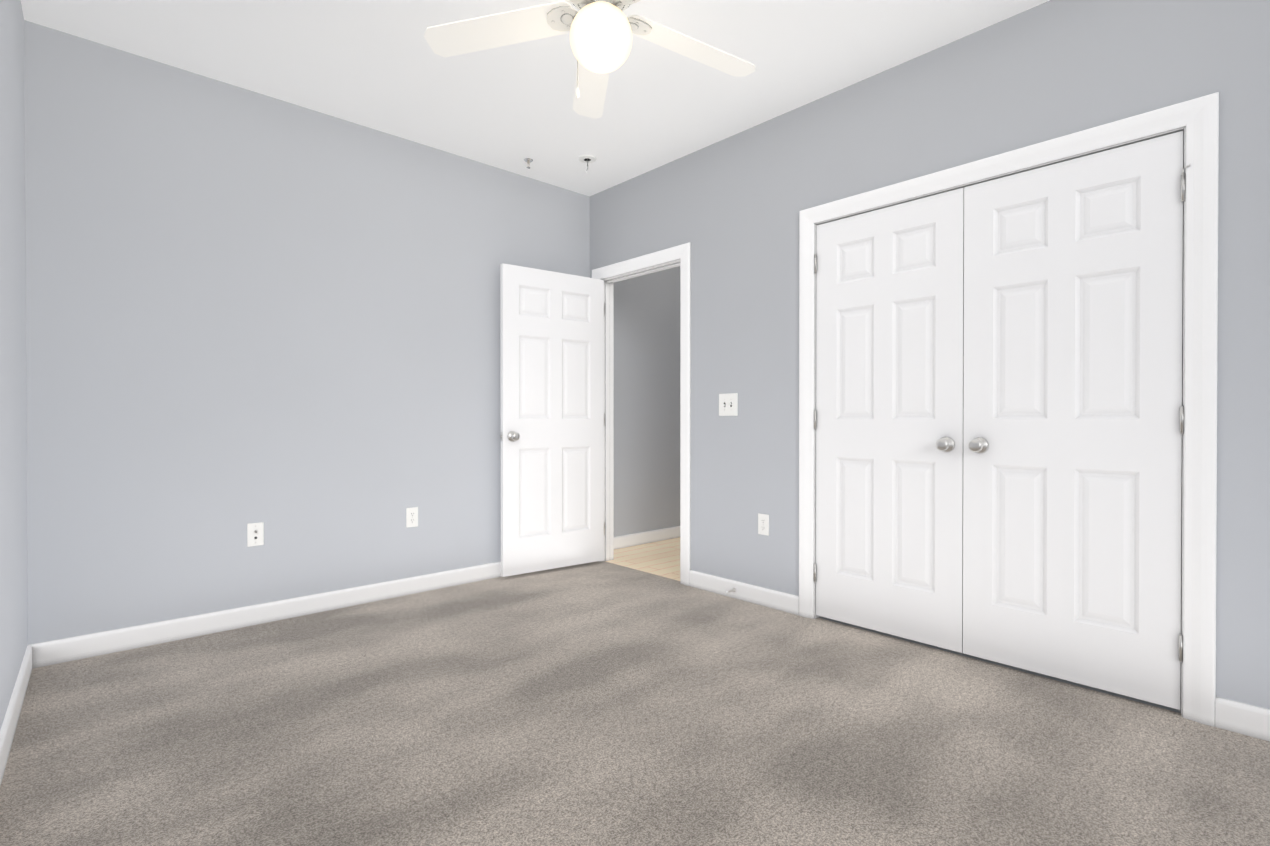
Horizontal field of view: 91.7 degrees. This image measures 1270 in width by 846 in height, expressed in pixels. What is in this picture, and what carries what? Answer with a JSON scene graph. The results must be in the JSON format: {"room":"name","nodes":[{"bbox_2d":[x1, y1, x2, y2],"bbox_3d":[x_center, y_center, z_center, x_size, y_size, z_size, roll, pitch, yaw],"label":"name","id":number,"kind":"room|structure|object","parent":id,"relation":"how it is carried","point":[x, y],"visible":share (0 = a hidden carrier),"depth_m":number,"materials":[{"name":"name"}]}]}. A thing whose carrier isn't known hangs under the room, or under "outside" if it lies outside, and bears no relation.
{"room":"empty bedroom","nodes":[
{"label":"empty bedroom","id":0,"kind":"room"},
{"bbox_2d":[0,0,27,729],"bbox_3d":[-1.139,-0.314,0.867,0.264,2.700,4.801,0,0,-43],"label":"wall","id":1,"kind":"structure","parent":0,"point":[13,551],"depth_m":2.17,"materials":[{"name":"grey paint"}]},
{"bbox_2d":[0,645,31,785],"bbox_3d":[-1.088,0.986,0.918,0.146,0.100,4.398,0,0,-43],"label":"baseboard","id":2,"kind":"structure","parent":1,"relation":"attached to","point":[9,724],"depth_m":2.06,"materials":[{"name":"white paint"}]},
{"bbox_2d":[24,20,589,644],"bbox_3d":[-1.605,-0.329,3.518,3.563,2.700,0.135,0,0,-43],"label":"wall","id":3,"kind":"structure","parent":0,"point":[278,318],"depth_m":3.09,"materials":[{"name":"grey paint"}]},
{"bbox_2d":[247,522,263,546],"bbox_3d":[-1.923,0.566,3.126,0.072,0.117,0.018,0,0,-43],"label":"outlet plate","id":4,"kind":"object","parent":3,"relation":"attached to","point":[255,534],"visible":1,"depth_m":3.13,"materials":[{"name":"white plastic"}]},
{"bbox_2d":[29,561,501,668],"bbox_3d":[-1.432,0.970,3.583,2.991,0.100,0.014,0,0,-43],"label":"baseboard","id":5,"kind":"structure","parent":3,"relation":"attached to","point":[53,652],"depth_m":3.08,"materials":[{"name":"white paint"}]},
{"bbox_2d":[406,507,417,527],"bbox_3d":[-1.329,0.563,3.680,0.072,0.117,0.008,0,0,-43],"label":"electrical outlet","id":6,"kind":"object","parent":3,"relation":"attached to","point":[412,517],"visible":1,"depth_m":3.68,"materials":[{"name":"white plastic"}]},
{"bbox_2d":[21,0,1049,195],"bbox_3d":[-0.162,-1.720,1.872,3.663,0.100,4.500,0,0,-43],"label":"ceiling","id":7,"kind":"structure","parent":0,"point":[380,65],"depth_m":2.87,"materials":[{"name":"white paint"}]},
{"bbox_2d":[524,158,532,168],"bbox_3d":[-0.681,-1.657,3.942,0.060,0.050,0.060,0,0,-43],"label":"sprinkler","id":8,"kind":"object","parent":7,"relation":"attached to","point":[528,160],"visible":1,"depth_m":3.94,"materials":[{"name":"silver metal"}]},
{"bbox_2d":[578,155,595,172],"bbox_3d":[-0.303,-1.641,3.922,0.116,0.082,0.116,0,0,-43],"label":"sprinkler","id":9,"kind":"object","parent":7,"relation":"attached to","point":[586,158],"visible":1,"depth_m":3.92,"materials":[{"name":"white metal"}]},
{"bbox_2d":[424,0,755,118],"bbox_3d":[-0.085,-1.434,2.161,1.269,0.475,1.221,0,0,-43],"label":"fan","id":10,"kind":"object","parent":7,"relation":"hanging from","point":[601,32],"visible":1,"depth_m":2.23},
{"bbox_2d":[0,561,1269,845],"bbox_3d":[-0.195,1.080,1.857,3.573,0.100,4.500,0,0,-43],"label":"floor carpet","id":11,"kind":"object","parent":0,"point":[602,703],"visible":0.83,"depth_m":2.00,"materials":[{"name":"grey carpet"}]},
{"bbox_2d":[614,266,679,545],"bbox_3d":[0.199,-0.290,5.342,1.560,2.800,0.100,0,0,-43],"label":"wall","id":12,"kind":"structure","parent":0,"point":[646,402],"depth_m":5.17,"materials":[{"name":"grey paint"}]},
{"bbox_2d":[614,526,679,549],"bbox_3d":[0.247,0.960,5.316,1.587,0.100,0.014,0,0,-43],"label":"baseboard","id":13,"kind":"structure","parent":12,"relation":"attached to","point":[635,539],"depth_m":5.17,"materials":[{"name":"white paint"}]},
{"bbox_2d":[590,0,1269,708],"bbox_3d":[1.107,-0.277,3.118,0.120,2.800,4.600,0,0,-43],"label":"wall","id":14,"kind":"structure","parent":0,"point":[730,208],"depth_m":2.77,"materials":[{"name":"grey paint"}]},
{"bbox_2d":[592,242,690,585],"bbox_3d":[0.064,-0.054,4.250,0.155,2.148,0.971,0,0,-43],"label":"door frame","id":15,"kind":"structure","parent":14,"relation":"attached to","point":[682,252],"depth_m":4.03,"materials":[{"name":"white paint"}]},
{"bbox_2d":[500,263,603,576],"bbox_3d":[-0.572,-0.019,4.262,0.805,2.030,0.170,0,0,-43],"label":"bedroom door","id":16,"kind":"structure","parent":15,"relation":"attached to","point":[552,403],"depth_m":4.20,"materials":[{"name":"white paint"}]},
{"bbox_2d":[719,393,737,415],"bbox_3d":[0.543,-0.108,3.626,0.022,0.132,0.138,0,0,-43],"label":"switch plate","id":17,"kind":"object","parent":14,"relation":"attached to","point":[728,404],"visible":1,"depth_m":3.63,"materials":[{"name":"white plastic"}]},
{"bbox_2d":[758,513,768,535],"bbox_3d":[0.719,0.568,3.449,0.008,0.117,0.072,0,0,-43],"label":"electrical outlet","id":18,"kind":"object","parent":14,"relation":"attached to","point":[763,524],"visible":1,"depth_m":3.44,"materials":[{"name":"white plastic"}]},
{"bbox_2d":[814,188,963,652],"bbox_3d":[1.173,-0.011,2.942,0.102,2.030,0.722,0,0,-43],"label":"closet door","id":19,"kind":"structure","parent":14,"relation":"in","point":[888,419],"depth_m":2.92,"materials":[{"name":"white paint"}]},
{"bbox_2d":[689,570,1269,740],"bbox_3d":[1.096,0.973,3.038,0.014,0.100,4.245,0,0,-43],"label":"baseboard","id":20,"kind":"structure","parent":14,"relation":"attached to","point":[1243,718],"depth_m":3.30,"materials":[{"name":"white paint"}]},
{"bbox_2d":[799,92,1218,726],"bbox_3d":[1.471,-0.011,2.724,0.120,2.080,1.479,0,0,-43],"label":"door frame","id":21,"kind":"structure","parent":14,"relation":"attached to","point":[1036,167],"depth_m":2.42,"materials":[{"name":"white paint"}]},
{"bbox_2d":[963,131,1189,709],"bbox_3d":[1.669,-0.008,2.404,0.102,2.030,0.736,0,0,-43],"label":"closet door","id":22,"kind":"structure","parent":14,"relation":"in","point":[1073,420],"depth_m":2.38,"materials":[{"name":"white paint"}]},
{"bbox_2d":[819,617,1180,712],"bbox_3d":[1.742,-0.276,2.915,0.720,2.800,1.900,0,0,-43],"label":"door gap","id":23,"kind":"object","parent":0,"point":[1055,678],"depth_m":2.58,"materials":[{"name":"grey"}]},
{"label":"outside","id":24,"kind":"structure","parent":0,"visible":0},
{"bbox_2d":[605,537,679,580],"bbox_3d":[0.796,1.066,4.655,1.677,0.096,1.930,0,0,-43],"label":"floor","id":25,"kind":"structure","parent":24,"point":[660,558],"depth_m":4.63,"materials":[{"name":"beige wood"}]}
]}

